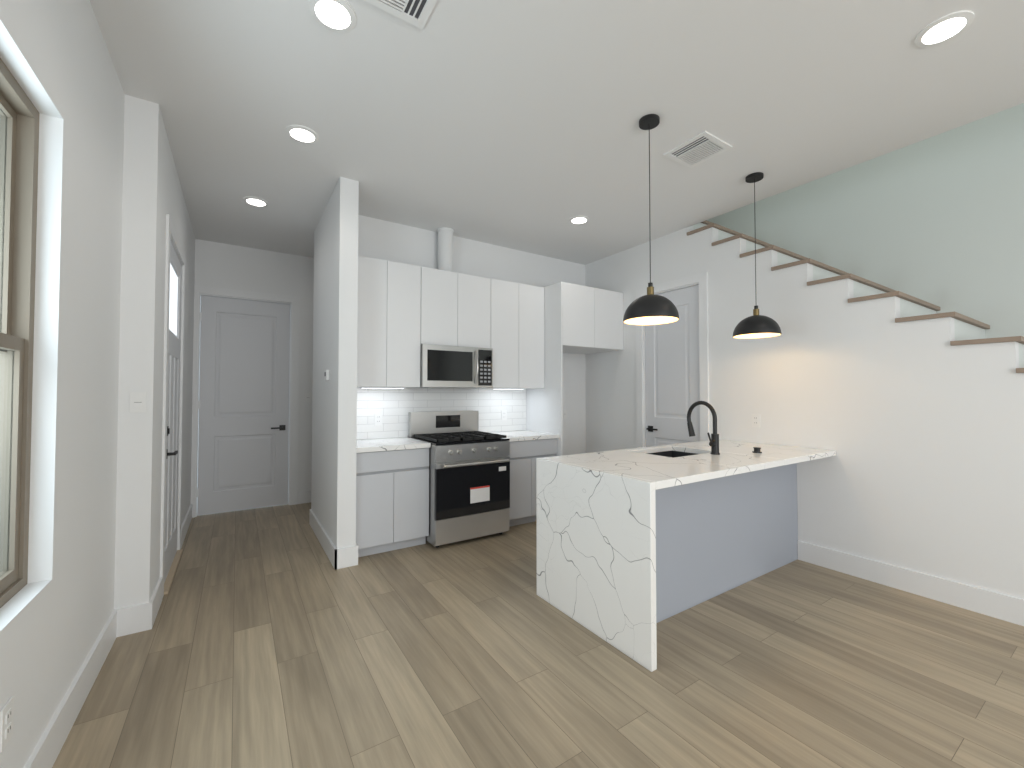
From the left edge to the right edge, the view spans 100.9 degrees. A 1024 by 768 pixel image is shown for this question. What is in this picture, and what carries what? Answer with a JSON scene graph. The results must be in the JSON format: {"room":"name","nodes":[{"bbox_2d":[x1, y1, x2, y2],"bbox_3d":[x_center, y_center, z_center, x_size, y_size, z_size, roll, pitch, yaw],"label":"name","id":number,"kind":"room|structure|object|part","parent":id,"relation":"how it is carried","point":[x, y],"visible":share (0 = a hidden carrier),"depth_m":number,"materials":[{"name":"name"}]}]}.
{"room":"kitchen","nodes":[
{"label":"kitchen","id":0,"kind":"room"},
{"bbox_2d":[0,0,124,767],"bbox_3d":[-0.422,-0.192,-0.520,0.160,3.060,7.020,1,-2,-33],"label":"wall","id":1,"kind":"structure","parent":0,"point":[55,56],"depth_m":1.66,"materials":[{"name":"white paint"}]},
{"bbox_2d":[0,696,13,752],"bbox_3d":[-1.484,0.999,1.244,0.008,0.116,0.072,1,-2,-33],"label":"outlet","id":2,"kind":"object","parent":1,"relation":"attached to","point":[6,722],"visible":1,"depth_m":1.24,"materials":[{"name":"white plastic"}]},
{"bbox_2d":[0,58,39,607],"bbox_3d":[-1.477,-0.146,1.060,0.083,1.720,1.080,1,-2,-33],"label":"window","id":3,"kind":"structure","parent":1,"relation":"in","point":[19,132],"depth_m":1.47,"materials":[{"name":"brown"}]},
{"bbox_2d":[0,579,51,634],"bbox_3d":[-1.416,0.710,1.080,0.061,0.010,1.078,1,-2,-33],"label":"window sill","id":4,"kind":"structure","parent":1,"relation":"attached to","point":[13,608],"depth_m":1.38,"materials":[{"name":"white wood"}]},
{"bbox_2d":[24,608,123,767],"bbox_3d":[-0.354,1.264,-0.497,0.016,0.150,6.800,1,-2,-33],"label":"baseboard","id":5,"kind":"structure","parent":1,"relation":"attached to","point":[50,744],"depth_m":1.74,"materials":[{"name":"white wood"}]},
{"bbox_2d":[114,94,194,608],"bbox_3d":[-2.890,-0.099,3.563,0.150,3.060,2.720,1,-2,-33],"label":"wall","id":6,"kind":"structure","parent":0,"point":[153,195],"depth_m":2.45,"materials":[{"name":"white paint"}]},
{"bbox_2d":[129,392,146,412],"bbox_3d":[-2.138,0.105,2.418,0.072,0.116,0.010,1,-2,-33],"label":"light switch","id":7,"kind":"object","parent":6,"relation":"attached to","point":[137,402],"visible":1,"depth_m":2.42,"materials":[{"name":"white plastic"}]},
{"bbox_2d":[136,577,162,632],"bbox_3d":[-2.194,1.334,2.584,0.046,0.150,0.406,1,-2,-33],"label":"baseboard","id":8,"kind":"structure","parent":6,"relation":"attached to","point":[142,618],"depth_m":2.42,"materials":[{"name":"white wood"}]},
{"bbox_2d":[160,214,185,598],"bbox_3d":[-2.651,0.150,3.212,0.154,2.545,1.090,1,-2,-33],"label":"door frame","id":9,"kind":"structure","parent":6,"relation":"attached to","point":[171,234],"depth_m":2.84,"materials":[{"name":"white wood"}]},
{"bbox_2d":[164,240,183,594],"bbox_3d":[-2.617,0.201,3.233,0.156,2.444,0.918,1,-2,-33],"label":"entry door","id":10,"kind":"structure","parent":6,"relation":"in","point":[173,554],"depth_m":3.29,"materials":[{"name":"white paint"}]},
{"bbox_3d":[-2.397,0.408,2.981,0.058,0.224,0.157,1,-2,-33],"label":"handle","id":11,"kind":"part","parent":10,"relation":"part of","materials":[{"name":"black metal"}]},
{"bbox_2d":[181,504,191,546],"bbox_3d":[-3.194,1.370,4.150,0.016,0.150,1.110,1,-2,-33],"label":"baseboard","id":12,"kind":"structure","parent":6,"relation":"attached to","point":[185,525],"depth_m":4.07,"materials":[{"name":"white wood"}]},
{"bbox_2d":[195,239,313,490],"bbox_3d":[-2.600,-0.060,5.301,2.230,3.060,0.120,1,-2,-33],"label":"wall","id":13,"kind":"structure","parent":0,"point":[223,265],"depth_m":5.14,"materials":[{"name":"white paint"}]},
{"bbox_2d":[197,295,289,515],"bbox_3d":[-3.093,0.235,4.913,0.900,2.436,0.098,1,-2,-33],"label":"hall door","id":14,"kind":"structure","parent":13,"relation":"in","point":[243,431],"depth_m":4.91,"materials":[{"name":"white paint"}]},
{"bbox_3d":[-2.803,0.527,5.072,0.157,0.064,0.058,1,-2,-33],"label":"handle","id":15,"kind":"part","parent":14,"relation":"part of","materials":[{"name":"black metal"}]},
{"bbox_2d":[191,285,299,517],"bbox_3d":[-3.111,0.190,4.952,1.090,2.545,0.140,1,-2,-33],"label":"door frame","id":16,"kind":"structure","parent":13,"relation":"attached to","point":[292,301],"depth_m":5.06,"materials":[{"name":"white wood"}]},
{"bbox_2d":[298,490,310,503],"bbox_3d":[-2.173,1.399,5.464,1.060,0.150,0.016,1,-2,-33],"label":"baseboard","id":17,"kind":"structure","parent":13,"relation":"attached to","point":[303,496],"depth_m":5.21,"materials":[{"name":"white wood"}]},
{"bbox_2d":[305,393,310,401],"bbox_3d":[-2.535,0.169,5.260,0.072,0.116,0.010,1,-2,-33],"label":"light switch","id":18,"kind":"object","parent":13,"relation":"attached to","point":[307,397],"visible":1,"depth_m":5.26,"materials":[{"name":"white plastic"}]},
{"bbox_2d":[311,177,358,548],"bbox_3d":[-1.662,-0.091,3.902,0.140,3.060,1.350,1,-2,-33],"label":"wall","id":19,"kind":"structure","parent":0,"point":[334,407],"depth_m":3.39,"materials":[{"name":"white paint"}]},
{"bbox_2d":[309,509,339,569],"bbox_3d":[-1.723,1.362,3.820,0.016,0.150,1.366,1,-2,-33],"label":"baseboard","id":20,"kind":"structure","parent":19,"relation":"attached to","point":[331,551],"depth_m":3.59,"materials":[{"name":"white wood"}]},
{"bbox_2d":[324,370,328,379],"bbox_3d":[-1.606,-0.077,3.664,0.025,0.090,0.100,1,-2,-33],"label":"thermostat","id":21,"kind":"object","parent":19,"relation":"attached to","point":[326,374],"visible":1,"depth_m":3.63,"materials":[{"name":"white plastic"}]},
{"bbox_2d":[358,215,585,454],"bbox_3d":[-0.348,-0.071,4.808,3.070,3.060,0.120,1,-2,-33],"label":"wall","id":22,"kind":"structure","parent":0,"point":[389,241],"depth_m":4.89,"materials":[{"name":"white paint"}]},
{"bbox_2d":[357,256,388,387],"bbox_3d":[-1.358,-0.543,3.869,0.318,1.140,0.369,1,-2,-33],"label":"upper cabinet","id":23,"kind":"object","parent":22,"relation":"attached to","point":[373,274],"depth_m":3.74,"materials":[{"name":"white wood"}]},
{"bbox_2d":[389,261,424,387],"bbox_3d":[-1.091,-0.539,4.042,0.319,1.140,0.369,1,-2,-33],"label":"upper cabinet","id":24,"kind":"object","parent":22,"relation":"attached to","point":[405,311],"depth_m":3.89,"materials":[{"name":"white wood"}]},
{"bbox_2d":[421,267,460,345],"bbox_3d":[-0.796,-0.738,4.238,0.379,0.733,0.369,1,-2,-33],"label":"upper cabinet","id":25,"kind":"object","parent":22,"relation":"attached to","point":[441,322],"depth_m":4.10,"materials":[{"name":"white wood"}]},
{"bbox_2d":[413,344,492,387],"bbox_3d":[-0.611,-0.165,4.287,0.754,0.401,0.469,1,-2,-33],"label":"microwave","id":26,"kind":"object","parent":25,"relation":"attached to","point":[444,366],"visible":1,"depth_m":4.12,"materials":[{"name":"silver metal"}]},
{"bbox_2d":[357,387,525,439],"bbox_3d":[-0.711,0.290,4.486,2.096,0.492,0.008,1,-2,-33],"label":"tile backsplash","id":27,"kind":"structure","parent":22,"relation":"attached to","point":[394,407],"depth_m":4.40,"materials":[{"name":"white tile"}]},
{"bbox_2d":[375,413,381,425],"bbox_3d":[-1.293,0.343,4.096,0.072,0.116,0.008,1,-2,-33],"label":"outlet","id":28,"kind":"object","parent":27,"relation":"attached to","point":[378,418],"visible":1,"depth_m":4.09,"materials":[{"name":"white plastic"}]},
{"bbox_2d":[461,273,492,347],"bbox_3d":[-0.479,-0.733,4.444,0.379,0.733,0.369,1,-2,-33],"label":"upper cabinet","id":29,"kind":"object","parent":22,"relation":"attached to","point":[476,291],"depth_m":4.30,"materials":[{"name":"white wood"}]},
{"bbox_2d":[437,227,453,271],"bbox_3d":[-0.696,-1.355,4.427,0.176,0.506,0.176,1,-2,-33],"label":"vent duct","id":30,"kind":"object","parent":29,"relation":"on","point":[445,248],"visible":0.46,"depth_m":4.36,"materials":[{"name":"white paint"}]},
{"bbox_2d":[492,279,520,387],"bbox_3d":[-0.172,-0.525,4.639,0.349,1.140,0.369,1,-2,-33],"label":"upper cabinet","id":31,"kind":"object","parent":22,"relation":"attached to","point":[506,348],"depth_m":4.50,"materials":[{"name":"white wood"}]},
{"bbox_2d":[521,284,543,387],"bbox_3d":[0.121,-0.521,4.829,0.348,1.140,0.369,1,-2,-33],"label":"upper cabinet","id":32,"kind":"object","parent":22,"relation":"attached to","point":[532,297],"depth_m":4.68,"materials":[{"name":"white wood"}]},
{"bbox_2d":[563,409,566,418],"bbox_3d":[0.673,0.382,5.383,0.072,0.116,0.010,1,-2,-33],"label":"light switch","id":33,"kind":"object","parent":22,"relation":"attached to","point":[564,413],"visible":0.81,"depth_m":5.38,"materials":[{"name":"white plastic"}]},
{"bbox_2d":[52,503,1023,767],"bbox_3d":[1.162,1.446,2.034,5.800,0.100,9.700,1,-2,-33],"label":"floor","id":34,"kind":"structure","parent":0,"point":[272,637],"depth_m":2.03,"materials":[{"name":"brown wood"}]},
{"bbox_2d":[356,448,428,556],"bbox_3d":[-1.162,1.001,3.824,0.636,0.872,0.600,1,-2,-33],"label":"base cabinet","id":35,"kind":"object","parent":34,"relation":"on","point":[392,499],"depth_m":3.57,"materials":[{"name":"grey wood"}]},
{"bbox_2d":[408,410,509,547],"bbox_3d":[-0.511,0.861,4.110,0.754,1.164,0.768,1,-2,-33],"label":"range","id":36,"kind":"object","parent":34,"relation":"on","point":[469,480],"visible":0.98,"depth_m":3.86,"materials":[{"name":"silver metal"}]},
{"bbox_2d":[508,438,557,526],"bbox_3d":[0.037,1.019,4.602,0.696,0.872,0.600,1,-2,-33],"label":"base cabinet","id":37,"kind":"object","parent":34,"relation":"on","point":[523,455],"depth_m":4.32,"materials":[{"name":"grey wood"}]},
{"bbox_2d":[356,430,558,452],"bbox_3d":[-0.542,0.552,4.220,2.096,0.040,0.628,1,-2,-33],"label":"countertop","id":38,"kind":"structure","parent":37,"relation":"on","point":[381,444],"depth_m":3.85,"materials":[{"name":"stone"}]},
{"bbox_2d":[526,281,622,455],"bbox_3d":[0.748,0.187,5.049,0.958,2.555,0.658,1,-2,-33],"label":"tall cabinet","id":39,"kind":"object","parent":34,"relation":"on","point":[580,319],"visible":0.75,"depth_m":4.72,"materials":[{"name":"white wood"}]},
{"bbox_2d":[536,449,797,647],"bbox_3d":[1.255,0.986,3.148,2.158,0.872,0.650,1,-2,-33],"label":"base cabinet","id":40,"kind":"object","parent":34,"relation":"on","point":[635,546],"depth_m":2.62,"materials":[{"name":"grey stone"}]},
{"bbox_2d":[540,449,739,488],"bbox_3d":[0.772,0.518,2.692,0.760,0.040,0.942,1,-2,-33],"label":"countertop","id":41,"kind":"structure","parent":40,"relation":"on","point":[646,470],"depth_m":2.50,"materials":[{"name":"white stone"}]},
{"bbox_2d":[686,401,720,454],"bbox_3d":[1.375,0.315,3.107,0.144,0.383,0.255,1,-2,-33],"label":"faucet","id":42,"kind":"object","parent":40,"relation":"on","point":[714,439],"depth_m":3.05,"materials":[{"name":"black metal"}]},
{"bbox_2d":[90,0,1023,264],"bbox_3d":[0.684,-1.820,1.798,4.660,0.300,9.700,1,-2,-33],"label":"ceiling","id":43,"kind":"structure","parent":0,"point":[512,124],"depth_m":2.48,"materials":[{"name":"white paint"}]},
{"bbox_2d":[243,197,268,206],"bbox_3d":[-2.279,-1.620,3.768,0.196,0.010,0.196,1,-2,-33],"label":"recessed light","id":44,"kind":"object","parent":43,"relation":"in","point":[256,201],"visible":1,"depth_m":3.75,"materials":[{"name":"white plastic"}]},
{"bbox_2d":[286,125,318,143],"bbox_3d":[-1.381,-1.642,2.789,0.196,0.010,0.196,1,-2,-33],"label":"recessed light","id":45,"kind":"object","parent":43,"relation":"in","point":[302,134],"visible":1,"depth_m":2.78,"materials":[{"name":"white plastic"}]},
{"bbox_2d":[309,0,355,32],"bbox_3d":[-0.804,-1.662,1.901,0.196,0.010,0.196,1,-2,-33],"label":"recessed light","id":46,"kind":"object","parent":43,"relation":"in","point":[338,16],"visible":1,"depth_m":1.90,"materials":[{"name":"white plastic"}]},
{"bbox_2d":[364,0,436,28],"bbox_3d":[-0.463,-1.665,1.752,0.320,0.010,0.320,1,-2,-33],"label":"ceiling vent","id":47,"kind":"object","parent":43,"relation":"in","point":[417,13],"visible":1,"depth_m":1.87,"materials":[{"name":"white metal"}]},
{"bbox_2d":[569,216,588,223],"bbox_3d":[0.660,-1.611,4.162,0.196,0.010,0.196,1,-2,-33],"label":"recessed light","id":48,"kind":"object","parent":43,"relation":"in","point":[578,219],"visible":1,"depth_m":4.16,"materials":[{"name":"white plastic"}]},
{"bbox_2d":[623,114,678,324],"bbox_3d":[0.858,-1.020,2.632,0.330,1.259,0.330,1,-2,-33],"label":"pendant light","id":49,"kind":"object","parent":43,"relation":"hanging from","point":[650,308],"visible":1,"depth_m":2.58,"materials":[{"name":"black metal"}]},
{"bbox_2d":[664,131,732,167],"bbox_3d":[1.303,-1.637,2.971,0.320,0.010,0.320,1,-2,-33],"label":"ceiling vent","id":50,"kind":"object","parent":43,"relation":"in","point":[700,148],"visible":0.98,"depth_m":2.96,"materials":[{"name":"white metal"}]},
{"bbox_2d":[733,172,781,338],"bbox_3d":[1.906,-1.005,3.312,0.330,1.259,0.330,1,-2,-33],"label":"pendant light","id":51,"kind":"object","parent":43,"relation":"hanging from","point":[756,325],"visible":1,"depth_m":3.25,"materials":[{"name":"black metal"}]},
{"bbox_2d":[915,11,973,47],"bbox_3d":[2.026,-1.660,1.986,0.196,0.010,0.196,1,-2,-33],"label":"recessed light","id":52,"kind":"object","parent":43,"relation":"in","point":[943,29],"visible":1,"depth_m":1.98,"materials":[{"name":"white plastic"}]},
{"bbox_2d":[585,225,1023,598],"bbox_3d":[2.606,-0.258,3.173,0.100,3.360,5.848,1,-2,-33],"label":"wall","id":53,"kind":"structure","parent":0,"point":[917,426],"depth_m":3.14,"materials":[{"name":"white paint"}]},
{"bbox_2d":[636,272,708,447],"bbox_3d":[1.716,0.180,4.516,0.120,2.545,0.880,1,-2,-33],"label":"door frame","id":54,"kind":"structure","parent":53,"relation":"attached to","point":[700,280],"depth_m":4.30,"materials":[{"name":"white wood"}]},
{"bbox_2d":[645,285,699,446],"bbox_3d":[1.688,0.226,4.497,0.098,2.436,0.678,1,-2,-33],"label":"door","id":55,"kind":"structure","parent":53,"relation":"in","point":[672,379],"depth_m":4.48,"materials":[{"name":"white paint"}]},
{"bbox_3d":[1.550,0.498,4.666,0.058,0.064,0.157,1,-2,-33],"label":"handle","id":56,"kind":"part","parent":55,"relation":"part of","materials":[{"name":"black metal"}]},
{"bbox_2d":[752,414,759,427],"bbox_3d":[2.160,0.325,3.745,0.008,0.116,0.072,1,-2,-33],"label":"outlet","id":57,"kind":"object","parent":53,"relation":"attached to","point":[755,420],"visible":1,"depth_m":3.74,"materials":[{"name":"white plastic"}]},
{"bbox_2d":[687,220,1023,372],"bbox_3d":[3.247,-0.270,2.985,1.006,3.374,4.884,1,-2,-33],"label":"stairs","id":58,"kind":"structure","parent":53,"relation":"attached to","point":[968,330],"depth_m":3.29,"materials":[{"name":"beige wood"}]},
{"bbox_2d":[797,541,1023,625],"bbox_3d":[3.248,1.322,2.042,0.016,0.150,3.361,1,-2,-33],"label":"baseboard","id":59,"kind":"structure","parent":53,"relation":"attached to","point":[1004,607],"depth_m":2.83,"materials":[{"name":"white wood"}]},
{"bbox_2d":[707,103,1023,338],"bbox_3d":[3.965,-0.734,2.926,0.120,4.300,8.000,1,-2,-33],"label":"wall","id":60,"kind":"structure","parent":0,"point":[937,220],"depth_m":3.54,"materials":[{"name":"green paint"}]}
]}

